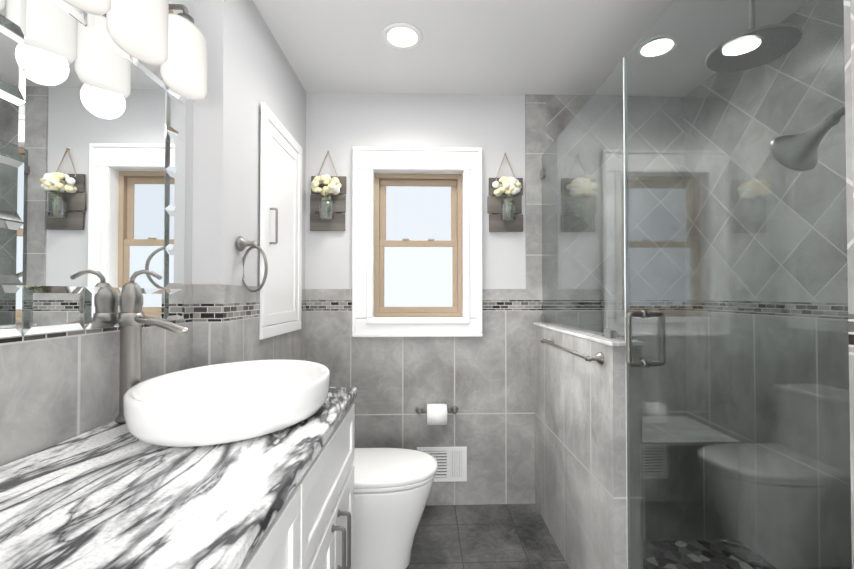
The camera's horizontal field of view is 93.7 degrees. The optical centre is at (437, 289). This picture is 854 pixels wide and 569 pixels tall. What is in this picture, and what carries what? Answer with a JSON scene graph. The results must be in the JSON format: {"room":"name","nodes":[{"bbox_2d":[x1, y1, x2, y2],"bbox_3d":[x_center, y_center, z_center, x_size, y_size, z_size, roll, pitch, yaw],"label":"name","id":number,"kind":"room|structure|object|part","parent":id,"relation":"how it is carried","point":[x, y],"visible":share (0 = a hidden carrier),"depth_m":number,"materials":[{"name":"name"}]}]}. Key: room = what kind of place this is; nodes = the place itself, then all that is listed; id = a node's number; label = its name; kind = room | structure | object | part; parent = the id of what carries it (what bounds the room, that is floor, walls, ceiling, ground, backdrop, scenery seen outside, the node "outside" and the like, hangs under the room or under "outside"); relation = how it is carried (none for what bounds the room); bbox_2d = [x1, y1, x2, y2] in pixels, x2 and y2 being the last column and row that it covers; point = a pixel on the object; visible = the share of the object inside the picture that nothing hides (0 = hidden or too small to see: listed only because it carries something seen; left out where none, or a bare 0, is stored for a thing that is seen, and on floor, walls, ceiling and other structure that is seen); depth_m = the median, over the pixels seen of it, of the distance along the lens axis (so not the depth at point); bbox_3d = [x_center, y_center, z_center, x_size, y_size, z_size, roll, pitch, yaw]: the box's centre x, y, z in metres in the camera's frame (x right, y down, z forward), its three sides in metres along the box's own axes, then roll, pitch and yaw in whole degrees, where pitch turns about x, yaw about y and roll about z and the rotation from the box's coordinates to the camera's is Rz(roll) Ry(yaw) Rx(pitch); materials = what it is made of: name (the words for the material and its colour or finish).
{"room":"bathroom","nodes":[
{"label":"bathroom","id":0,"kind":"room"},
{"bbox_2d":[168,0,193,284],"bbox_3d":[-0.872,0.015,0.052,0.150,2.400,2.620,0,-1,-2],"label":"wall","id":1,"kind":"structure","parent":0,"point":[189,4],"depth_m":1.34,"materials":[{"name":"grey paint"}]},
{"bbox_2d":[0,0,185,337],"bbox_3d":[-0.816,-0.304,0.989,0.019,0.795,0.620,0,-1,-2],"label":"vanity mirror","id":2,"kind":"object","parent":1,"relation":"attached to","point":[92,159],"visible":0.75,"depth_m":0.91,"materials":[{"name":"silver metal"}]},
{"bbox_2d":[63,0,207,100],"bbox_3d":[-0.738,-0.705,0.937,0.170,0.304,0.580,0,-1,-2],"label":"sconce","id":3,"kind":"object","parent":1,"relation":"attached to","point":[167,40],"visible":1,"depth_m":0.97,"materials":[{"name":"white glass"}]},
{"bbox_3d":[-0.693,-0.647,0.758,0.093,0.183,0.153,0,-1,-2],"label":"lamp shade","id":4,"kind":"part","parent":3,"relation":"part of","materials":[{"name":"white glass"}]},
{"bbox_3d":[-0.699,-0.644,0.938,0.093,0.183,0.153,0,-1,-2],"label":"lamp shade","id":5,"kind":"part","parent":3,"relation":"part of","materials":[{"name":"white glass"}]},
{"bbox_3d":[-0.745,-0.771,1.118,0.121,0.080,0.044,0,-1,-2],"label":"arm","id":6,"kind":"part","parent":3,"relation":"part of"},
{"bbox_3d":[-0.705,-0.642,1.118,0.093,0.183,0.153,0,-1,-2],"label":"lamp shade","id":7,"kind":"part","parent":3,"relation":"part of","materials":[{"name":"white glass"}]},
{"bbox_2d":[184,94,549,303],"bbox_3d":[-0.047,-0.569,0.637,1.535,1.215,3.420,0,-1,-2],"label":"wall tile","id":8,"kind":"object","parent":1,"relation":"attached to","point":[535,127],"visible":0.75,"depth_m":2.35,"materials":[{"name":"grey tile"}]},
{"bbox_2d":[0,300,853,352],"bbox_3d":[0.361,0.069,0.641,2.350,0.060,3.420,0,-1,-2],"label":"tile band","id":9,"kind":"object","parent":1,"relation":"attached to","point":[212,312],"visible":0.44,"depth_m":1.71,"materials":[{"name":"tile"}]},
{"bbox_2d":[192,0,305,288],"bbox_3d":[-0.878,0.041,1.838,0.250,2.400,0.950,0,-1,-2],"label":"wall","id":10,"kind":"structure","parent":0,"point":[250,69],"depth_m":1.46,"materials":[{"name":"grey paint"}]},
{"bbox_2d":[0,322,207,466],"bbox_3d":[-0.784,0.654,0.121,0.030,1.125,2.470,0,-1,-2],"label":"wall tile","id":11,"kind":"structure","parent":10,"relation":"attached to","point":[55,390],"depth_m":0.88,"materials":[{"name":"grey tile"}]},
{"bbox_2d":[236,236,267,292],"bbox_3d":[-0.681,-0.092,1.486,0.140,0.210,0.112,0,-1,-2],"label":"towel ring","id":12,"kind":"object","parent":10,"relation":"attached to","point":[242,243],"visible":0.98,"depth_m":1.47,"materials":[{"name":"silver metal"}]},
{"bbox_2d":[208,311,307,364],"bbox_3d":[-0.752,0.678,1.812,0.020,1.125,0.930,0,-1,-2],"label":"wall tile","id":13,"kind":"structure","parent":10,"relation":"attached to","point":[238,340],"depth_m":1.57,"materials":[{"name":"grey tile"}]},
{"bbox_2d":[259,102,301,339],"bbox_3d":[-0.725,-0.283,1.922,0.045,0.990,0.520,0,-1,-2],"label":"medicine cabinet","id":14,"kind":"object","parent":10,"relation":"attached to","point":[281,209],"visible":0.98,"depth_m":1.87,"materials":[{"name":"white paint"}]},
{"bbox_3d":[-0.713,-0.275,1.743,0.033,0.160,0.010,0,-1,-2],"label":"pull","id":15,"kind":"part","parent":14,"relation":"part of","materials":[{"name":"silver metal"}]},
{"bbox_3d":[-0.740,-0.283,1.922,0.009,0.884,0.414,0,-1,-2],"label":"door","id":16,"kind":"part","parent":14,"relation":"part of","materials":[{"name":"white paint"}]},
{"bbox_2d":[305,92,525,288],"bbox_3d":[0.304,0.050,2.425,2.650,2.400,0.150,0,-1,-2],"label":"wall","id":17,"kind":"structure","parent":0,"point":[339,125],"depth_m":2.35,"materials":[{"name":"grey paint"}]},
{"bbox_2d":[310,151,345,230],"bbox_3d":[-0.631,-0.571,2.270,0.206,0.466,0.120,0,-1,-2],"label":"planter","id":18,"kind":"object","parent":17,"relation":"attached to","point":[332,208],"visible":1,"depth_m":2.30,"materials":[{"name":"grey wood"}]},
{"bbox_2d":[319,196,333,220],"bbox_3d":[-0.628,-0.455,2.262,0.080,0.125,0.080,0,-1,-2],"label":"jar","id":19,"kind":"object","parent":18,"relation":"on","point":[326,203],"depth_m":2.27,"materials":[{"name":"clear glass"}]},
{"bbox_2d":[352,146,482,336],"bbox_3d":[-0.118,-0.273,2.401,0.749,1.097,0.202,0,-1,-2],"label":"window","id":20,"kind":"structure","parent":17,"relation":"in","point":[364,158],"depth_m":2.37,"materials":[{"name":"white paint"}]},
{"bbox_3d":[-0.116,-0.275,2.316,0.749,1.097,0.032,0,-1,-2],"label":"window casing","id":21,"kind":"part","parent":20,"relation":"part of","materials":[{"name":"white wood"}]},
{"bbox_3d":[-0.114,-0.262,2.401,0.521,0.852,0.050,0,-1,-2],"label":"vinyl window frame","id":22,"kind":"part","parent":20,"relation":"part of","materials":[{"name":"beige wood"}]},
{"bbox_3d":[-0.114,-0.072,2.389,0.405,0.368,0.004,0,-1,-2],"label":"frosted window glass","id":23,"kind":"part","parent":20,"relation":"part of","materials":[{"name":"white glass"}]},
{"bbox_3d":[-0.115,-0.458,2.416,0.405,0.344,0.004,0,-1,-2],"label":"frosted window glass","id":24,"kind":"part","parent":20,"relation":"part of","materials":[{"name":"white glass"}]},
{"bbox_2d":[415,404,457,424],"bbox_3d":[-0.004,0.709,2.271,0.247,0.116,0.116,0,-1,-2],"label":"toilet paper holder","id":25,"kind":"object","parent":17,"relation":"attached to","point":[436,414],"visible":1,"depth_m":2.23,"materials":[{"name":"silver metal"}]},
{"bbox_2d":[417,447,466,481],"bbox_3d":[0.024,1.011,2.310,0.289,0.198,0.017,0,-1,-2],"label":"air vent","id":26,"kind":"object","parent":17,"relation":"in","point":[452,463],"visible":0.69,"depth_m":2.31,"materials":[{"name":"white metal"}]},
{"bbox_2d":[308,310,683,504],"bbox_3d":[0.357,0.686,2.338,2.250,1.125,0.010,0,-1,-2],"label":"wall tile","id":27,"kind":"structure","parent":17,"relation":"attached to","point":[489,378],"depth_m":2.33,"materials":[{"name":"grey tile"}]},
{"bbox_2d":[487,153,522,231],"bbox_3d":[0.397,-0.570,2.300,0.209,0.466,0.128,0,-1,-2],"label":"planter","id":28,"kind":"object","parent":17,"relation":"attached to","point":[504,213],"visible":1,"depth_m":2.33,"materials":[{"name":"grey wood"}]},
{"bbox_2d":[501,198,514,221],"bbox_3d":[0.404,-0.455,2.295,0.080,0.125,0.080,0,-1,-2],"label":"jar","id":29,"kind":"object","parent":28,"relation":"on","point":[507,204],"depth_m":2.29,"materials":[{"name":"clear glass"}]},
{"bbox_2d":[684,310,848,568],"bbox_3d":[1.504,0.674,1.493,0.010,1.125,1.710,0,-1,-2],"label":"wall tile","id":30,"kind":"structure","parent":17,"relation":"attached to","point":[776,373],"depth_m":1.79,"materials":[{"name":"grey tile"}]},
{"bbox_2d":[824,338,853,568],"bbox_3d":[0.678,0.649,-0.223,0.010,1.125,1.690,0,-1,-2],"label":"wall tile","id":31,"kind":"structure","parent":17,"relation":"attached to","point":[850,400],"depth_m":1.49,"materials":[{"name":"grey tile"}]},
{"bbox_2d":[407,504,568,568],"bbox_3d":[0.361,1.274,0.623,2.650,0.100,3.720,0,-1,-2],"label":"floor","id":32,"kind":"structure","parent":0,"point":[502,536],"depth_m":1.99,"materials":[{"name":"tile"}]},
{"bbox_2d":[241,464,312,568],"bbox_3d":[-0.524,0.787,0.460,0.545,0.868,0.584,0,-1,-2],"label":"base cabinet","id":33,"kind":"object","parent":32,"relation":"on","point":[311,526],"depth_m":0.72,"materials":[{"name":"white paint"}]},
{"bbox_2d":[0,388,356,568],"bbox_3d":[-0.517,0.335,0.323,0.550,0.032,2.068,0,-1,-2],"label":"countertop","id":34,"kind":"structure","parent":33,"relation":"on","point":[112,495],"depth_m":0.62,"materials":[{"name":"stone"}]},
{"bbox_2d":[115,270,188,422],"bbox_3d":[-0.727,0.140,1.016,0.160,0.379,0.060,0,-1,-2],"label":"faucet","id":35,"kind":"object","parent":34,"relation":"on","point":[132,319],"visible":0.88,"depth_m":1.00,"materials":[{"name":"silver metal"}]},
{"bbox_3d":[-0.740,-0.032,1.015,0.082,0.037,0.015,0,-1,-2],"label":"lever","id":36,"kind":"part","parent":35,"relation":"part of","materials":[{"name":"silver metal"}]},
{"bbox_3d":[-0.725,0.088,1.016,0.156,0.058,0.052,0,-1,-2],"label":"spout","id":37,"kind":"part","parent":35,"relation":"part of","materials":[{"name":"silver metal"}]},
{"bbox_2d":[123,360,329,446],"bbox_3d":[-0.521,0.280,1.060,0.450,0.100,0.560,0,-1,-2],"label":"vessel sink","id":38,"kind":"object","parent":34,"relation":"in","point":[218,404],"visible":1,"depth_m":0.92,"materials":[{"name":"white ceramic"}]},
{"bbox_3d":[-0.262,0.464,0.473,0.020,0.185,0.576,0,-1,-2],"label":"drawer","id":39,"kind":"part","parent":33,"relation":"part of","materials":[{"name":"white paint"}]},
{"bbox_2d":[312,404,354,568],"bbox_3d":[-0.542,0.796,1.050,0.545,0.868,0.596,0,-1,-2],"label":"base cabinet","id":40,"kind":"object","parent":32,"relation":"on","point":[333,472],"depth_m":1.06,"materials":[{"name":"white paint"}]},
{"bbox_3d":[-0.275,0.845,0.905,0.020,0.525,0.284,0,-1,-2],"label":"door","id":41,"kind":"part","parent":40,"relation":"part of","materials":[{"name":"white paint"}]},
{"bbox_3d":[-0.280,0.472,1.057,0.020,0.185,0.576,0,-1,-2],"label":"drawer","id":42,"kind":"part","parent":40,"relation":"part of","materials":[{"name":"white paint"}]},
{"bbox_3d":[-0.251,0.684,1.020,0.035,0.168,0.018,0,-1,-2],"label":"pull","id":43,"kind":"part","parent":40,"relation":"part of","materials":[{"name":"silver metal"}]},
{"bbox_3d":[-0.285,0.849,1.197,0.020,0.525,0.284,0,-1,-2],"label":"door","id":44,"kind":"part","parent":40,"relation":"part of","materials":[{"name":"white paint"}]},
{"bbox_3d":[-0.254,0.685,1.090,0.035,0.168,0.018,0,-1,-2],"label":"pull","id":45,"kind":"part","parent":40,"relation":"part of","materials":[{"name":"silver metal"}]},
{"bbox_2d":[329,387,437,568],"bbox_3d":[-0.369,0.862,1.832,0.740,0.758,0.382,0,-1,-2],"label":"toilet","id":46,"kind":"object","parent":32,"relation":"on","point":[392,488],"visible":0.42,"depth_m":1.71,"materials":[{"name":"white ceramic"}]},
{"bbox_3d":[-0.251,0.808,1.836,0.504,0.031,0.382,0,-1,-2],"label":"lid","id":47,"kind":"part","parent":46,"relation":"part of","materials":[{"name":"white ceramic"}]},
{"bbox_3d":[-0.255,0.833,1.836,0.496,0.018,0.372,0,-1,-2],"label":"seat","id":48,"kind":"part","parent":46,"relation":"part of","materials":[{"name":"white ceramic"}]},
{"bbox_2d":[643,540,775,568],"bbox_3d":[1.096,1.230,1.488,0.805,0.012,1.720,0,-1,-2],"label":"pebble shower floor","id":49,"kind":"structure","parent":32,"relation":"on","point":[717,558],"depth_m":1.85,"materials":[{"name":"grey stone"}]},
{"bbox_2d":[642,445,738,540],"bbox_3d":[1.075,1.000,2.154,0.799,0.468,0.387,0,-1,-2],"label":"shower bench","id":50,"kind":"object","parent":49,"relation":"on","point":[685,505],"depth_m":1.97,"materials":[{"name":"tile"}]},
{"bbox_2d":[642,416,739,445],"bbox_3d":[1.076,0.756,2.148,0.799,0.020,0.407,0,-1,-2],"label":"shower bench","id":51,"kind":"object","parent":50,"relation":"on","point":[710,438],"depth_m":2.07,"materials":[{"name":"stone"}]},
{"bbox_2d":[253,0,807,96],"bbox_3d":[0.361,-1.226,0.659,2.650,0.100,3.720,0,-1,-2],"label":"ceiling","id":52,"kind":"structure","parent":0,"point":[536,47],"depth_m":1.88,"materials":[{"name":"white paint"}]},
{"bbox_2d":[382,22,422,49],"bbox_3d":[-0.162,-1.155,1.833,0.188,0.008,0.188,0,-1,-2],"label":"recessed light","id":53,"kind":"object","parent":52,"relation":"in","point":[390,27],"depth_m":1.82,"materials":[{"name":"white paint"}]},
{"bbox_3d":[-0.162,-1.156,1.833,0.136,0.005,0.136,0,-1,-2],"label":"recessed ceiling light lens in the room","id":54,"kind":"part","parent":53,"relation":"part of","materials":[{"name":"white plastic"}]},
{"bbox_2d":[635,34,679,58],"bbox_3d":[1.046,-1.154,1.911,0.188,0.008,0.188,0,-1,-2],"label":"recessed light","id":55,"kind":"object","parent":52,"relation":"in","point":[672,48],"depth_m":1.90,"materials":[{"name":"white paint"}]},
{"bbox_3d":[1.046,-1.155,1.911,0.136,0.005,0.136,0,-1,-2],"label":"recessed ceiling light lens in the shower","id":56,"kind":"part","parent":55,"relation":"part of","materials":[{"name":"white plastic"}]},
{"bbox_2d":[705,0,803,72],"bbox_3d":[1.112,-1.003,1.420,0.276,0.324,0.276,0,-1,-2],"label":"rain showerhead","id":57,"kind":"object","parent":52,"relation":"hanging from","point":[765,34],"depth_m":1.40,"materials":[{"name":"silver metal"}]},
{"bbox_2d":[534,325,642,568],"bbox_3d":[0.632,0.721,1.851,0.100,1.040,0.980,0,-1,-2],"label":"wall","id":58,"kind":"structure","parent":0,"point":[580,456],"depth_m":1.60,"materials":[{"name":"tile"}]},
{"bbox_2d":[540,336,603,364],"bbox_3d":[0.557,0.255,1.730,0.064,0.048,0.608,0,-1,-2],"label":"towel bar","id":59,"kind":"object","parent":58,"relation":"attached to","point":[599,357],"visible":1,"depth_m":1.52,"materials":[{"name":"silver metal"}]},
{"bbox_2d":[534,322,642,345],"bbox_3d":[0.632,0.194,1.855,0.112,0.015,0.986,0,-1,-2],"label":"wall cap","id":60,"kind":"object","parent":58,"relation":"on","point":[591,336],"visible":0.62,"depth_m":1.62,"materials":[{"name":"stone"}]},
{"bbox_2d":[541,59,624,340],"bbox_3d":[0.632,-0.304,1.866,0.024,0.980,0.973,0,-1,-2],"label":"glass","id":61,"kind":"object","parent":60,"relation":"on","point":[611,333],"visible":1,"depth_m":1.75,"materials":[{"name":"clear glass"}]},
{"bbox_3d":[1.200,0.010,-0.278,1.030,2.400,1.830,0,-1,-2],"label":"wall","id":62,"kind":"structure","parent":0,"visible":0},
{"bbox_2d":[624,0,851,568],"bbox_3d":[0.659,0.149,0.999,0.126,1.910,0.736,0,-1,-2],"label":"shower glass door","id":63,"kind":"structure","parent":62,"relation":"attached to","point":[647,362],"depth_m":0.92,"materials":[{"name":"clear glass"}]},
{"bbox_2d":[623,57,630,568],"bbox_3d":[0.648,0.154,1.370,0.012,1.910,0.005,0,-1,-2],"label":"seal","id":64,"kind":"object","parent":63,"relation":"attached to","point":[625,123],"visible":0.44,"depth_m":1.37,"materials":[{"name":"white metal"}]},
{"bbox_3d":[0.651,0.155,1.254,0.126,0.181,0.025,0,-1,-2],"label":"handle","id":65,"kind":"part","parent":63,"relation":"part of","materials":[{"name":"silver metal"}]},
{"bbox_2d":[770,104,844,170],"bbox_3d":[0.944,-0.394,0.863,0.120,0.174,0.438,0,-1,-2],"label":"showerhead","id":66,"kind":"object","parent":62,"relation":"attached to","point":[799,155],"depth_m":1.02,"materials":[{"name":"metal"}]},
{"bbox_3d":[1.584,0.036,1.520,0.150,2.400,1.740,0,-1,-2],"label":"wall","id":67,"kind":"structure","parent":0,"visible":0},
{"bbox_2d":[546,95,685,299],"bbox_3d":[1.052,-0.544,2.377,0.820,1.215,0.010,0,-1,-2],"label":"wall tile","id":68,"kind":"structure","parent":67,"relation":"attached to","point":[562,111],"depth_m":2.37,"materials":[{"name":"grey tile"}]},
{"bbox_2d":[682,0,821,302],"bbox_3d":[1.504,-0.556,1.526,0.010,1.215,1.740,0,-1,-2],"label":"wall tile","id":69,"kind":"structure","parent":67,"relation":"attached to","point":[784,274],"depth_m":1.87,"materials":[{"name":"grey tile"}]},
{"bbox_2d":[818,0,853,313],"bbox_3d":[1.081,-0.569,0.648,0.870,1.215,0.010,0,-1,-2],"label":"wall tile","id":70,"kind":"structure","parent":67,"relation":"attached to","point":[847,45],"depth_m":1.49,"materials":[{"name":"grey tile"}]}
]}

